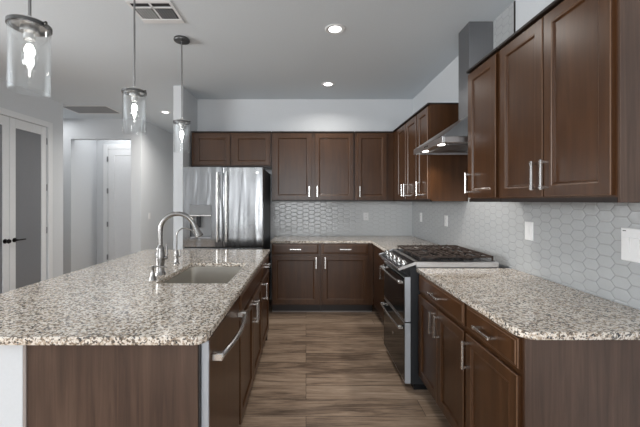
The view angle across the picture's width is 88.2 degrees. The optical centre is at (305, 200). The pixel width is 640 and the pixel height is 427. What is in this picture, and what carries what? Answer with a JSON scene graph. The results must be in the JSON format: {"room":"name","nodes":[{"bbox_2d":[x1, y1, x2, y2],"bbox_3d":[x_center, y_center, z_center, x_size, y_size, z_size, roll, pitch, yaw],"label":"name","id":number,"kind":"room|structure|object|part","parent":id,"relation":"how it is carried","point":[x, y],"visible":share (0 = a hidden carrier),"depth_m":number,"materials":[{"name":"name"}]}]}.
{"room":"kitchen","nodes":[
{"label":"kitchen","id":0,"kind":"room"},
{"bbox_2d":[0,345,22,426],"bbox_3d":[-1.125,0.969,2.283,0.130,0.883,2.094,0,0,0],"label":"wall","id":1,"kind":"structure","parent":0,"point":[11,356],"depth_m":1.24,"materials":[{"name":"paint"}]},
{"bbox_2d":[0,79,62,279],"bbox_3d":[-3.710,-0.025,3.780,0.120,2.870,2.360,0,0,0],"label":"wall","id":2,"kind":"structure","parent":0,"point":[15,98],"depth_m":4.77,"materials":[{"name":"paint"}]},
{"bbox_2d":[0,115,10,293],"bbox_3d":[-3.647,0.182,3.776,0.106,2.436,0.593,0,0,0],"label":"door","id":3,"kind":"structure","parent":2,"relation":"in","point":[4,120],"depth_m":4.01,"materials":[{"name":"white paint"}]},
{"bbox_3d":[-3.680,0.145,3.783,0.016,2.150,0.416,0,0,0],"label":"glass pane","id":4,"kind":"part","parent":3,"relation":"part of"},
{"bbox_3d":[-3.627,0.490,4.010,0.066,0.056,0.056,0,0,0],"label":"handle","id":5,"kind":"part","parent":3,"relation":"part of","materials":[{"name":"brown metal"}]},
{"bbox_2d":[0,107,52,278],"bbox_3d":[-3.641,0.147,4.075,0.018,2.525,1.320,0,0,0],"label":"trim","id":6,"kind":"structure","parent":2,"relation":"attached to","point":[3,111],"depth_m":4.67,"materials":[{"name":"white paint"}]},
{"bbox_2d":[9,117,46,290],"bbox_3d":[-3.651,0.182,4.370,0.098,2.436,0.583,0,0,0],"label":"door","id":7,"kind":"structure","parent":2,"relation":"in","point":[27,141],"depth_m":4.35,"materials":[{"name":"white paint"}]},
{"bbox_3d":[-3.680,0.145,4.367,0.016,2.150,0.416,0,0,0],"label":"glass pane","id":8,"kind":"part","parent":7,"relation":"part of","materials":[{"name":"glass"}]},
{"bbox_2d":[75,140,96,270],"bbox_3d":[-4.210,-0.025,6.275,0.100,2.870,0.650,0,0,0],"label":"wall","id":9,"kind":"structure","parent":0,"point":[85,150],"depth_m":6.23,"materials":[{"name":"paint"}]},
{"bbox_2d":[63,119,143,274],"bbox_3d":[-4.210,-0.025,5.895,2.580,2.870,0.110,0,0,0],"label":"wall","id":10,"kind":"structure","parent":0,"point":[73,129],"depth_m":5.84,"materials":[{"name":"paint"}]},
{"bbox_2d":[97,140,130,263],"bbox_3d":[-3.590,-0.025,6.610,1.140,2.870,0.100,0,0,0],"label":"door frame","id":11,"kind":"structure","parent":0,"point":[100,143],"depth_m":6.56,"materials":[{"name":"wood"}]},
{"bbox_2d":[107,149,130,260],"bbox_3d":[-3.525,0.188,6.544,0.840,2.425,0.032,0,0,0],"label":"door","id":12,"kind":"structure","parent":11,"relation":"in","point":[119,160],"depth_m":6.55,"materials":[{"name":"white paint"}]},
{"bbox_2d":[144,120,172,249],"bbox_3d":[-2.970,-0.025,6.675,0.100,2.870,1.450,0,0,0],"label":"wall","id":13,"kind":"structure","parent":0,"point":[158,143],"depth_m":6.49,"materials":[{"name":"paint"}]},
{"bbox_2d":[173,86,196,248],"bbox_3d":[-1.620,-0.025,5.740,0.120,2.870,3.120,0,0,0],"label":"wall partition","id":14,"kind":"structure","parent":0,"point":[182,151],"depth_m":4.18,"materials":[{"name":"paint"}]},
{"bbox_2d":[0,0,515,133],"bbox_3d":[-1.985,-1.500,1.700,7.230,0.080,12.600,0,0,0],"label":"ceiling","id":15,"kind":"structure","parent":0,"point":[236,49],"depth_m":3.16,"materials":[{"name":"paint"}]},
{"bbox_2d":[5,0,52,87],"bbox_3d":[-1.118,-0.950,1.335,0.148,1.019,0.148,0,0,-32],"label":"pendant lamp","id":16,"kind":"object","parent":15,"relation":"hanging from","point":[31,27],"visible":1,"depth_m":1.32,"materials":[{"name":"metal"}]},
{"bbox_2d":[19,22,39,41],"bbox_3d":[-1.118,-0.680,1.335,0.066,0.056,0.066,0,0,0],"label":"socket","id":17,"kind":"object","parent":16,"relation":"attached to","point":[31,30],"depth_m":1.32,"materials":[{"name":"silver metal"}]},
{"bbox_3d":[-1.118,-1.087,1.335,0.011,0.705,0.012,0,0,0],"label":"rod","id":18,"kind":"part","parent":16,"relation":"part of","materials":[{"name":"metal"}]},
{"bbox_2d":[63,105,122,113],"bbox_3d":[-3.420,-1.456,5.270,0.740,0.008,0.460,0,0,0],"label":"ceiling vent","id":19,"kind":"object","parent":15,"relation":"in","point":[80,109],"visible":0.91,"depth_m":5.25,"materials":[{"name":"metal"}]},
{"bbox_2d":[121,0,146,119],"bbox_3d":[-1.118,-0.950,2.150,0.148,1.019,0.148,0,0,-32],"label":"pendant lamp","id":20,"kind":"object","parent":15,"relation":"hanging from","point":[133,92],"visible":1,"depth_m":2.15,"materials":[{"name":"metal"}]},
{"bbox_3d":[-1.118,-1.087,2.150,0.011,0.705,0.012,0,0,0],"label":"rod","id":21,"kind":"part","parent":20,"relation":"part of","materials":[{"name":"metal"}]},
{"bbox_2d":[129,91,139,101],"bbox_3d":[-1.118,-0.680,2.150,0.066,0.056,0.066,0,0,0],"label":"socket","id":22,"kind":"object","parent":20,"relation":"attached to","point":[134,95],"depth_m":2.13,"materials":[{"name":"silver metal"}]},
{"bbox_2d":[125,0,184,22],"bbox_3d":[-1.155,-1.455,2.550,0.330,0.008,0.300,0,0,0],"label":"ceiling vent","id":23,"kind":"object","parent":15,"relation":"in","point":[148,11],"visible":0.98,"depth_m":2.54,"materials":[{"name":"metal"}]},
{"bbox_2d":[173,35,190,141],"bbox_3d":[-1.118,-0.950,2.970,0.148,1.019,0.148,0,0,-32],"label":"pendant lamp","id":24,"kind":"object","parent":15,"relation":"hanging from","point":[183,40],"visible":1,"depth_m":2.96,"materials":[{"name":"metal"}]},
{"bbox_3d":[-1.118,-1.087,2.970,0.011,0.705,0.012,0,0,0],"label":"rod","id":25,"kind":"part","parent":24,"relation":"part of","materials":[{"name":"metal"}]},
{"bbox_2d":[178,122,185,128],"bbox_3d":[-1.118,-0.680,2.970,0.066,0.056,0.066,0,0,0],"label":"socket","id":26,"kind":"object","parent":24,"relation":"attached to","point":[181,124],"depth_m":2.95,"materials":[{"name":"silver metal"}]},
{"bbox_2d":[321,82,334,86],"bbox_3d":[0.275,-1.456,4.120,0.172,0.006,0.172,0,0,0],"label":"recessed light","id":27,"kind":"object","parent":15,"relation":"in","point":[326,84],"visible":1,"depth_m":4.12,"materials":[{"name":"white paint"}]},
{"bbox_2d":[325,24,344,33],"bbox_3d":[0.246,-1.456,2.800,0.172,0.006,0.172,0,0,0],"label":"recessed light","id":28,"kind":"object","parent":15,"relation":"in","point":[332,28],"visible":1,"depth_m":2.79,"materials":[{"name":"white paint"}]},
{"bbox_2d":[329,26,340,32],"bbox_3d":[0.246,-1.458,2.800,0.104,0.003,0.104,0,0,0],"label":"diffuser","id":29,"kind":"object","parent":28,"relation":"attached to","point":[332,29],"depth_m":2.80,"materials":[{"name":"white"}]},
{"bbox_2d":[197,99,412,298],"bbox_3d":[-0.015,-0.025,4.786,3.090,2.870,0.108,0,0,0],"label":"wall","id":30,"kind":"structure","parent":0,"point":[271,115],"depth_m":4.74,"materials":[{"name":"paint"}]},
{"bbox_2d":[191,131,271,169],"bbox_3d":[-0.993,-0.685,4.554,1.065,0.481,0.361,0,0,0],"label":"upper cabinet","id":31,"kind":"object","parent":30,"relation":"attached to","point":[209,148],"visible":0.88,"depth_m":4.39,"materials":[{"name":"brown wood"}]},
{"bbox_3d":[-1.245,-0.680,4.390,0.470,0.410,0.020,0,0,0],"label":"door","id":32,"kind":"part","parent":31,"relation":"part of","materials":[{"name":"brown wood"}]},
{"bbox_3d":[-0.993,-0.917,4.554,1.065,0.018,0.361,0,0,0],"label":"moulding","id":33,"kind":"part","parent":31,"relation":"part of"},
{"bbox_3d":[-0.993,-0.458,4.404,1.065,0.025,0.015,0,0,0],"label":"rail","id":34,"kind":"part","parent":31,"relation":"part of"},
{"bbox_3d":[-0.720,-0.680,4.390,0.480,0.410,0.020,0,0,0],"label":"door","id":35,"kind":"part","parent":31,"relation":"part of","materials":[{"name":"brown wood"}]},
{"bbox_2d":[272,131,354,200],"bbox_3d":[0.095,-0.460,4.535,1.100,0.932,0.390,0,0,0],"label":"upper cabinet","id":36,"kind":"object","parent":30,"relation":"attached to","point":[306,165],"visible":1,"depth_m":4.39,"materials":[{"name":"brown wood"}]},
{"bbox_3d":[-0.177,-0.458,4.390,0.495,0.871,0.020,0,0,0],"label":"door","id":37,"kind":"part","parent":36,"relation":"part of","materials":[{"name":"brown wood"}]},
{"bbox_3d":[0.095,-0.004,4.408,1.100,0.020,0.020,0,0,0],"label":"rail","id":38,"kind":"part","parent":36,"relation":"part of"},
{"bbox_3d":[0.095,-0.917,4.552,1.100,0.018,0.356,0,0,0],"label":"moulding","id":39,"kind":"part","parent":36,"relation":"part of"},
{"bbox_3d":[0.372,-0.458,4.390,0.505,0.871,0.020,0,0,0],"label":"door","id":40,"kind":"part","parent":36,"relation":"part of","materials":[{"name":"brown wood"}]},
{"bbox_2d":[364,212,368,219],"bbox_3d":[0.862,0.220,4.728,0.075,0.118,0.008,0,0,0],"label":"wall outlet","id":41,"kind":"object","parent":30,"relation":"attached to","point":[366,214],"visible":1,"depth_m":4.72,"materials":[{"name":"white plastic"}]},
{"bbox_2d":[354,131,393,200],"bbox_3d":[0.915,-0.460,4.535,0.530,0.932,0.390,0,0,0],"label":"upper cabinet","id":42,"kind":"object","parent":30,"relation":"attached to","point":[373,150],"visible":0.93,"depth_m":4.39,"materials":[{"name":"brown wood"}]},
{"bbox_3d":[0.875,-0.458,4.390,0.390,0.871,0.020,0,0,0],"label":"door","id":43,"kind":"part","parent":42,"relation":"part of","materials":[{"name":"brown wood"}]},
{"bbox_3d":[0.915,-0.917,4.552,0.530,0.018,0.356,0,0,0],"label":"moulding","id":44,"kind":"part","parent":42,"relation":"part of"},
{"bbox_3d":[0.915,-0.004,4.408,0.530,0.020,0.020,0,0,0],"label":"rail","id":45,"kind":"part","parent":42,"relation":"part of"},
{"bbox_2d":[239,299,450,426],"bbox_3d":[-1.985,1.435,1.700,7.230,0.050,12.600,0,0,0],"label":"floor","id":46,"kind":"structure","parent":0,"point":[315,369],"depth_m":2.59,"materials":[{"name":"brown wood"}]},
{"bbox_2d":[23,344,200,426],"bbox_3d":[-0.729,0.969,1.244,0.658,0.883,0.024,0,0,0],"label":"island end panel","id":47,"kind":"object","parent":46,"relation":"on","point":[64,385],"visible":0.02,"depth_m":1.24,"materials":[{"name":"brown wood"}]},
{"bbox_2d":[201,297,246,426],"bbox_3d":[-0.647,0.970,1.566,0.690,0.880,0.604,0,0,0],"label":"dishwasher","id":48,"kind":"object","parent":46,"relation":"on","point":[220,353],"visible":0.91,"depth_m":1.47,"materials":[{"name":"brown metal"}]},
{"bbox_3d":[-0.389,0.916,1.570,0.025,0.757,0.584,0,0,0],"label":"door","id":49,"kind":"part","parent":48,"relation":"part of","materials":[{"name":"brown wood"}]},
{"bbox_3d":[-0.339,0.620,1.567,0.074,0.030,0.520,0,0,0],"label":"handle","id":50,"kind":"part","parent":48,"relation":"part of","materials":[{"name":"silver metal"}]},
{"bbox_2d":[183,167,269,301],"bbox_3d":[-0.970,0.506,4.240,0.936,1.807,0.920,0,0,0],"label":"refrigerator","id":51,"kind":"object","parent":46,"relation":"on","point":[230,206],"visible":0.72,"depth_m":3.85,"materials":[{"name":"grey metal"}]},
{"bbox_3d":[-1.262,0.244,3.877,0.045,0.132,0.034,0,0,0],"label":"dispenser spout","id":52,"kind":"part","parent":51,"relation":"part of","materials":[{"name":"black plastic"}]},
{"bbox_3d":[-1.230,0.103,3.875,0.246,0.113,0.058,0,0,0],"label":"dispenser panel","id":53,"kind":"part","parent":51,"relation":"part of","materials":[{"name":"metal"}]},
{"bbox_3d":[-1.206,0.069,3.885,0.464,0.931,0.070,0,0,0],"label":"door","id":54,"kind":"part","parent":51,"relation":"part of","materials":[{"name":"silver metal"}]},
{"bbox_3d":[-1.022,0.070,3.815,0.025,0.812,0.070,0,0,0],"label":"handle","id":55,"kind":"part","parent":51,"relation":"part of","materials":[{"name":"silver metal"}]},
{"bbox_3d":[-0.970,0.944,3.885,0.936,0.792,0.070,0,0,0],"label":"freezer drawer","id":56,"kind":"part","parent":51,"relation":"part of","materials":[{"name":"silver metal"}]},
{"bbox_3d":[-0.918,0.070,3.815,0.025,0.812,0.070,0,0,0],"label":"handle","id":57,"kind":"part","parent":51,"relation":"part of","materials":[{"name":"silver metal"}]},
{"bbox_3d":[-0.734,0.069,3.885,0.464,0.931,0.070,0,0,0],"label":"door","id":58,"kind":"part","parent":51,"relation":"part of","materials":[{"name":"silver metal"}]},
{"bbox_2d":[239,266,261,424],"bbox_3d":[-0.662,0.969,2.333,0.660,0.883,0.914,0,0,0],"label":"base cabinet","id":59,"kind":"object","parent":46,"relation":"on","point":[250,299],"visible":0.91,"depth_m":2.23,"materials":[{"name":"brown wood"}]},
{"bbox_2d":[0,249,269,344],"bbox_3d":[-1.004,0.511,2.290,1.272,0.030,2.180,0,0,0],"label":"countertop","id":60,"kind":"structure","parent":59,"relation":"on","point":[112,302],"depth_m":1.60,"materials":[{"name":"stone"}]},
{"bbox_2d":[148,265,166,280],"bbox_3d":[-0.928,0.450,2.070,0.116,0.092,0.047,0,0,0],"label":"soap dispenser","id":61,"kind":"object","parent":60,"relation":"on","point":[152,275],"visible":1,"depth_m":2.06,"materials":[{"name":"silver metal"}]},
{"bbox_2d":[155,211,202,275],"bbox_3d":[-0.859,0.283,2.230,0.325,0.426,0.072,0,0,0],"label":"kitchen faucet","id":62,"kind":"object","parent":60,"relation":"on","point":[160,257],"visible":0.96,"depth_m":2.21,"materials":[{"name":"silver metal"}]},
{"bbox_2d":[155,245,165,275],"bbox_3d":[-0.985,0.396,2.230,0.072,0.200,0.072,0,0,0],"label":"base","id":63,"kind":"object","parent":62,"relation":"on","point":[160,257],"depth_m":2.21,"materials":[{"name":"silver metal"}]},
{"bbox_3d":[-0.949,0.346,2.230,0.036,0.101,0.026,0,0,0],"label":"lever","id":64,"kind":"part","parent":62,"relation":"part of","materials":[{"name":"silver metal"}]},
{"bbox_3d":[-0.872,0.186,2.230,0.257,0.231,0.031,0,0,0],"label":"spout","id":65,"kind":"part","parent":62,"relation":"part of","materials":[{"name":"silver metal"}]},
{"bbox_2d":[173,227,194,264],"bbox_3d":[-0.957,0.351,2.600,0.173,0.289,0.046,0,0,0],"label":"filter faucet","id":66,"kind":"object","parent":60,"relation":"on","point":[176,254],"visible":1,"depth_m":2.59,"materials":[{"name":"silver metal"}]},
{"bbox_2d":[173,250,179,264],"bbox_3d":[-1.020,0.441,2.600,0.046,0.110,0.046,0,0,0],"label":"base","id":67,"kind":"object","parent":66,"relation":"on","point":[176,261],"depth_m":2.59,"materials":[{"name":"silver metal"}]},
{"bbox_3d":[-0.948,0.299,2.600,0.156,0.184,0.012,0,0,0],"label":"spout","id":68,"kind":"part","parent":66,"relation":"part of","materials":[{"name":"silver metal"}]},
{"bbox_2d":[164,267,242,282],"bbox_3d":[-0.695,0.626,2.315,0.452,0.199,0.662,0,0,0],"label":"sink","id":69,"kind":"object","parent":60,"relation":"in","point":[192,274],"visible":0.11,"depth_m":2.64,"materials":[{"name":"metal"}]},
{"bbox_3d":[-0.382,0.982,2.108,0.020,0.596,0.441,0,0,0],"label":"door","id":70,"kind":"part","parent":59,"relation":"part of","materials":[{"name":"brown wood"}]},
{"bbox_3d":[-0.382,0.598,2.333,0.020,0.120,0.890,0,0,0],"label":"false drawer","id":71,"kind":"part","parent":59,"relation":"part of","materials":[{"name":"brown wood"}]},
{"bbox_3d":[-0.352,0.780,2.301,0.040,0.145,0.016,0,0,0],"label":"handle","id":72,"kind":"part","parent":59,"relation":"part of","materials":[{"name":"silver metal"}]},
{"bbox_3d":[-0.382,0.982,2.558,0.020,0.596,0.441,0,0,0],"label":"door","id":73,"kind":"part","parent":59,"relation":"part of","materials":[{"name":"brown wood"}]},
{"bbox_3d":[-0.352,0.780,2.366,0.040,0.145,0.016,0,0,0],"label":"handle","id":74,"kind":"part","parent":59,"relation":"part of","materials":[{"name":"silver metal"}]},
{"bbox_2d":[260,256,270,349],"bbox_3d":[-0.662,0.969,3.070,0.660,0.883,0.552,0,0,0],"label":"base cabinet","id":75,"kind":"object","parent":46,"relation":"on","point":[265,272],"visible":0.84,"depth_m":3.04,"materials":[{"name":"brown wood"}]},
{"bbox_3d":[-0.382,0.598,3.060,0.020,0.120,0.508,0,0,0],"label":"drawer","id":76,"kind":"part","parent":75,"relation":"part of","materials":[{"name":"brown wood"}]},
{"bbox_3d":[-0.352,0.780,2.854,0.040,0.145,0.016,0,0,0],"label":"handle","id":77,"kind":"part","parent":75,"relation":"part of","materials":[{"name":"silver metal"}]},
{"bbox_2d":[272,243,319,311],"bbox_3d":[-0.125,0.969,4.395,0.610,0.883,0.660,0,0,0],"label":"base cabinet","id":78,"kind":"object","parent":46,"relation":"on","point":[295,266],"visible":0.99,"depth_m":4.12,"materials":[{"name":"brown wood"}]},
{"bbox_3d":[-0.132,0.598,4.115,0.573,0.120,0.020,0,0,0],"label":"drawer","id":79,"kind":"part","parent":78,"relation":"part of","materials":[{"name":"brown wood"}]},
{"bbox_3d":[-0.132,0.982,4.115,0.573,0.596,0.020,0,0,0],"label":"door","id":80,"kind":"part","parent":78,"relation":"part of","materials":[{"name":"brown wood"}]},
{"bbox_3d":[-0.125,1.403,4.194,0.610,0.014,0.013,0,0,0],"label":"shoe moulding","id":81,"kind":"part","parent":78,"relation":"part of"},
{"bbox_2d":[320,243,372,311],"bbox_3d":[0.512,0.969,4.395,0.660,0.883,0.660,0,0,0],"label":"base cabinet","id":82,"kind":"object","parent":46,"relation":"on","point":[346,269],"visible":0.98,"depth_m":4.12,"materials":[{"name":"brown wood"}]},
{"bbox_3d":[0.488,0.598,4.115,0.568,0.120,0.020,0,0,0],"label":"drawer","id":83,"kind":"part","parent":82,"relation":"part of","materials":[{"name":"brown wood"}]},
{"bbox_3d":[0.488,0.982,4.115,0.568,0.596,0.020,0,0,0],"label":"door","id":84,"kind":"part","parent":82,"relation":"part of","materials":[{"name":"brown wood"}]},
{"bbox_3d":[0.512,1.403,4.194,0.660,0.014,0.013,0,0,0],"label":"shoe moulding","id":85,"kind":"part","parent":82,"relation":"part of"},
{"bbox_2d":[374,245,384,320],"bbox_3d":[1.145,0.969,3.622,0.720,0.883,1.004,0,0,0],"label":"base cabinet","id":86,"kind":"object","parent":46,"relation":"on","point":[378,272],"visible":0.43,"depth_m":3.85,"materials":[{"name":"brown wood"}]},
{"bbox_2d":[271,236,443,250],"bbox_3d":[0.540,0.511,3.928,1.961,0.030,1.606,0,0,0],"label":"countertop","id":87,"kind":"structure","parent":86,"relation":"on","point":[384,243],"depth_m":4.14,"materials":[{"name":"stone"}]},
{"bbox_3d":[0.835,0.982,3.354,0.020,0.596,0.440,0,0,0],"label":"door","id":88,"kind":"part","parent":86,"relation":"part of","materials":[{"name":"brown wood"}]},
{"bbox_2d":[379,244,504,389],"bbox_3d":[1.083,0.908,2.780,0.805,1.004,0.669,0,0,0],"label":"gas range","id":89,"kind":"object","parent":46,"relation":"on","point":[400,305],"visible":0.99,"depth_m":2.53,"materials":[{"name":"grey metal"}]},
{"bbox_3d":[0.706,0.953,2.780,0.052,0.026,0.599,0,0,0],"label":"handle","id":90,"kind":"part","parent":89,"relation":"part of","materials":[{"name":"silver metal"}]},
{"bbox_3d":[0.706,0.610,2.780,0.052,0.026,0.599,0,0,0],"label":"handle","id":91,"kind":"part","parent":89,"relation":"part of","materials":[{"name":"silver metal"}]},
{"bbox_3d":[0.734,1.131,2.783,0.003,0.425,0.641,0,0,0],"label":"oven glass","id":92,"kind":"part","parent":89,"relation":"part of","materials":[{"name":"glass"}]},
{"bbox_3d":[0.734,0.731,2.783,0.003,0.311,0.641,0,0,0],"label":"oven glass","id":93,"kind":"part","parent":89,"relation":"part of","materials":[{"name":"glass"}]},
{"bbox_3d":[0.755,1.131,2.783,0.040,0.447,0.657,0,0,0],"label":"oven door","id":94,"kind":"part","parent":89,"relation":"part of","materials":[{"name":"glass"}]},
{"bbox_3d":[0.755,0.732,2.783,0.040,0.333,0.657,0,0,0],"label":"oven door","id":95,"kind":"part","parent":89,"relation":"part of","materials":[{"name":"glass"}]},
{"bbox_3d":[0.750,0.483,2.780,0.133,0.067,0.669,0,0,0],"label":"fascia trim","id":96,"kind":"part","parent":89,"relation":"part of","materials":[{"name":"silver metal"}]},
{"bbox_3d":[0.749,0.468,2.531,0.051,0.042,0.052,0,0,0],"label":"knob","id":97,"kind":"part","parent":89,"relation":"part of","materials":[{"name":"silver metal"}]},
{"bbox_2d":[393,249,498,267],"bbox_3d":[1.124,0.473,2.780,0.612,0.042,0.669,0,0,0],"label":"cooktop","id":98,"kind":"object","parent":89,"relation":"in","point":[418,262],"depth_m":2.47,"materials":[{"name":"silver metal"}]},
{"bbox_2d":[419,274,467,426],"bbox_3d":[1.145,0.969,2.081,0.720,0.883,0.718,0,0,0],"label":"base cabinet","id":99,"kind":"object","parent":46,"relation":"on","point":[442,316],"visible":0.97,"depth_m":2.00,"materials":[{"name":"brown wood"}]},
{"bbox_3d":[0.835,0.982,2.252,0.020,0.596,0.337,0,0,0],"label":"door","id":100,"kind":"part","parent":99,"relation":"part of","materials":[{"name":"brown wood"}]},
{"bbox_3d":[0.805,0.780,2.116,0.040,0.145,0.016,0,0,0],"label":"handle","id":101,"kind":"part","parent":99,"relation":"part of","materials":[{"name":"silver metal"}]},
{"bbox_3d":[0.804,0.598,2.077,0.040,0.016,0.145,0,0,0],"label":"handle","id":102,"kind":"part","parent":99,"relation":"part of","materials":[{"name":"silver metal"}]},
{"bbox_3d":[0.805,0.780,2.043,0.040,0.145,0.016,0,0,0],"label":"handle","id":103,"kind":"part","parent":99,"relation":"part of","materials":[{"name":"silver metal"}]},
{"bbox_3d":[0.835,0.598,2.077,0.020,0.120,0.686,0,0,0],"label":"drawer","id":104,"kind":"part","parent":99,"relation":"part of","materials":[{"name":"brown wood"}]},
{"bbox_3d":[0.835,0.982,1.905,0.020,0.596,0.341,0,0,0],"label":"door","id":105,"kind":"part","parent":99,"relation":"part of","materials":[{"name":"brown wood"}]},
{"bbox_2d":[461,305,639,426],"bbox_3d":[1.156,0.969,1.495,0.744,0.883,0.450,0,0,0],"label":"base cabinet","id":106,"kind":"object","parent":46,"relation":"on","point":[512,380],"visible":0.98,"depth_m":1.27,"materials":[{"name":"brown wood"}]},
{"bbox_3d":[0.805,0.780,1.670,0.040,0.145,0.016,0,0,0],"label":"handle","id":107,"kind":"part","parent":106,"relation":"part of","materials":[{"name":"silver metal"}]},
{"bbox_3d":[0.804,0.598,1.500,0.040,0.016,0.145,0,0,0],"label":"handle","id":108,"kind":"part","parent":106,"relation":"part of","materials":[{"name":"silver metal"}]},
{"bbox_3d":[0.835,0.982,1.500,0.020,0.596,0.416,0,0,0],"label":"door","id":109,"kind":"part","parent":106,"relation":"part of","materials":[{"name":"brown wood"}]},
{"bbox_3d":[0.835,0.598,1.500,0.020,0.120,0.416,0,0,0],"label":"drawer","id":110,"kind":"part","parent":106,"relation":"part of","materials":[{"name":"brown wood"}]},
{"bbox_2d":[416,268,639,339],"bbox_3d":[1.168,0.511,1.841,0.706,0.030,1.191,0,0,0],"label":"countertop","id":111,"kind":"structure","parent":106,"relation":"on","point":[528,306],"depth_m":1.58,"materials":[{"name":"stone"}]},
{"bbox_3d":[1.186,0.969,1.276,0.684,0.883,0.012,0,0,0],"label":"panel","id":112,"kind":"part","parent":106,"relation":"part of","materials":[{"name":"brown wood"}]},
{"bbox_2d":[412,0,639,309],"bbox_3d":[1.576,-0.025,0.120,0.108,2.870,9.440,0,0,0],"label":"wall","id":113,"kind":"structure","parent":0,"point":[576,245],"depth_m":2.17,"materials":[{"name":"tile"}]},
{"bbox_2d":[392,113,417,201],"bbox_3d":[1.315,-0.460,3.903,0.413,0.932,0.938,0,0,0],"label":"upper cabinet","id":114,"kind":"object","parent":113,"relation":"attached to","point":[405,134],"visible":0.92,"depth_m":3.77,"materials":[{"name":"brown wood"}]},
{"bbox_3d":[1.158,-0.458,3.994,0.020,0.871,0.355,0,0,0],"label":"door","id":115,"kind":"part","parent":114,"relation":"part of","materials":[{"name":"brown wood"}]},
{"bbox_3d":[1.331,-0.917,3.903,0.379,0.018,0.938,0,0,0],"label":"moulding","id":116,"kind":"part","parent":114,"relation":"part of","materials":[{"name":"wood"}]},
{"bbox_3d":[1.176,-0.004,3.903,0.020,0.020,0.938,0,0,0],"label":"rail","id":117,"kind":"part","parent":114,"relation":"part of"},
{"bbox_3d":[1.158,-0.458,3.622,0.020,0.871,0.351,0,0,0],"label":"door","id":118,"kind":"part","parent":114,"relation":"part of","materials":[{"name":"brown wood"}]},
{"bbox_2d":[416,103,467,201],"bbox_3d":[1.315,-0.460,3.267,0.413,0.932,0.326,0,0,0],"label":"upper cabinet","id":119,"kind":"object","parent":113,"relation":"attached to","point":[439,177],"visible":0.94,"depth_m":3.10,"materials":[{"name":"brown wood"}]},
{"bbox_3d":[1.158,-0.458,3.268,0.020,0.871,0.300,0,0,0],"label":"door","id":120,"kind":"part","parent":119,"relation":"part of","materials":[{"name":"brown wood"}]},
{"bbox_3d":[1.331,-0.917,3.267,0.379,0.018,0.326,0,0,0],"label":"moulding","id":121,"kind":"part","parent":119,"relation":"part of","materials":[{"name":"wood"}]},
{"bbox_2d":[444,215,447,226],"bbox_3d":[1.518,0.215,3.580,0.008,0.118,0.075,0,0,0],"label":"wall outlet","id":122,"kind":"object","parent":113,"relation":"attached to","point":[445,216],"visible":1,"depth_m":3.57,"materials":[{"name":"white plastic"}]},
{"bbox_2d":[414,22,492,154],"bbox_3d":[1.258,-0.944,2.745,0.525,1.028,0.650,0,0,0],"label":"range hood","id":123,"kind":"object","parent":113,"relation":"attached to","point":[476,38],"visible":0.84,"depth_m":2.68,"materials":[{"name":"silver metal"}]},
{"bbox_3d":[1.266,-0.443,2.745,0.507,0.006,0.624,0,0,0],"label":"underside panel","id":124,"kind":"part","parent":123,"relation":"part of","materials":[{"name":"silver metal"}]},
{"bbox_2d":[464,47,500,201],"bbox_3d":[1.315,-0.460,2.167,0.413,0.932,0.375,0,0,0],"label":"upper cabinet","id":125,"kind":"object","parent":113,"relation":"attached to","point":[483,174],"visible":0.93,"depth_m":2.14,"materials":[{"name":"brown wood"}]},
{"bbox_3d":[1.128,-0.125,2.310,0.040,0.145,0.016,0,0,0],"label":"handle","id":126,"kind":"part","parent":125,"relation":"part of","materials":[{"name":"silver metal"}]},
{"bbox_3d":[1.331,-0.917,2.167,0.379,0.018,0.375,0,0,0],"label":"moulding","id":127,"kind":"part","parent":125,"relation":"part of","materials":[{"name":"wood"}]},
{"bbox_3d":[1.176,-0.004,2.167,0.020,0.020,0.375,0,0,0],"label":"rail","id":128,"kind":"part","parent":125,"relation":"part of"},
{"bbox_2d":[514,1,515,32],"bbox_3d":[1.525,-0.925,2.412,0.010,1.070,0.006,0,0,0],"label":"trim","id":129,"kind":"structure","parent":113,"relation":"attached to","point":[514,1],"depth_m":2.41,"materials":[{"name":"metal"}]},
{"bbox_2d":[525,222,532,240],"bbox_3d":[1.516,0.205,2.248,0.012,0.125,0.080,0,0,0],"label":"light switch","id":130,"kind":"object","parent":113,"relation":"attached to","point":[528,225],"visible":1,"depth_m":2.24,"materials":[{"name":"white plastic"}]},
{"bbox_2d":[497,0,639,202],"bbox_3d":[1.315,-0.460,1.601,0.413,0.932,0.751,0,0,0],"label":"upper cabinet","id":131,"kind":"object","parent":113,"relation":"attached to","point":[570,75],"visible":1,"depth_m":1.43,"materials":[{"name":"brown wood"}]},
{"bbox_3d":[1.158,-0.458,1.780,0.020,0.871,0.352,0,0,0],"label":"door","id":132,"kind":"part","parent":131,"relation":"part of","materials":[{"name":"brown wood"}]},
{"bbox_3d":[1.331,-0.917,1.607,0.379,0.018,0.739,0,0,0],"label":"moulding","id":133,"kind":"part","parent":131,"relation":"part of","materials":[{"name":"wood"}]},
{"bbox_3d":[1.128,-0.125,1.633,0.040,0.145,0.016,0,0,0],"label":"handle","id":134,"kind":"part","parent":131,"relation":"part of","materials":[{"name":"silver metal"}]},
{"bbox_3d":[1.128,-0.125,1.567,0.040,0.145,0.016,0,0,0],"label":"handle","id":135,"kind":"part","parent":131,"relation":"part of","materials":[{"name":"silver metal"}]},
{"bbox_3d":[1.176,-0.004,1.607,0.020,0.020,0.739,0,0,0],"label":"rail","id":136,"kind":"part","parent":131,"relation":"part of","materials":[{"name":"wood"}]},
{"bbox_3d":[1.158,-0.458,1.421,0.020,0.871,0.352,0,0,0],"label":"door","id":137,"kind":"part","parent":131,"relation":"part of","materials":[{"name":"brown wood"}]},
{"bbox_3d":[1.344,-0.451,1.231,0.354,0.914,0.012,0,0,0],"label":"panel","id":138,"kind":"part","parent":131,"relation":"part of","materials":[{"name":"brown wood"}]},
{"bbox_2d":[621,227,639,262],"bbox_3d":[1.516,0.205,1.515,0.012,0.155,0.150,0,0,0],"label":"switch panel","id":139,"kind":"object","parent":113,"relation":"attached to","point":[630,237],"visible":1,"depth_m":1.54,"materials":[{"name":"white plastic"}]}
]}

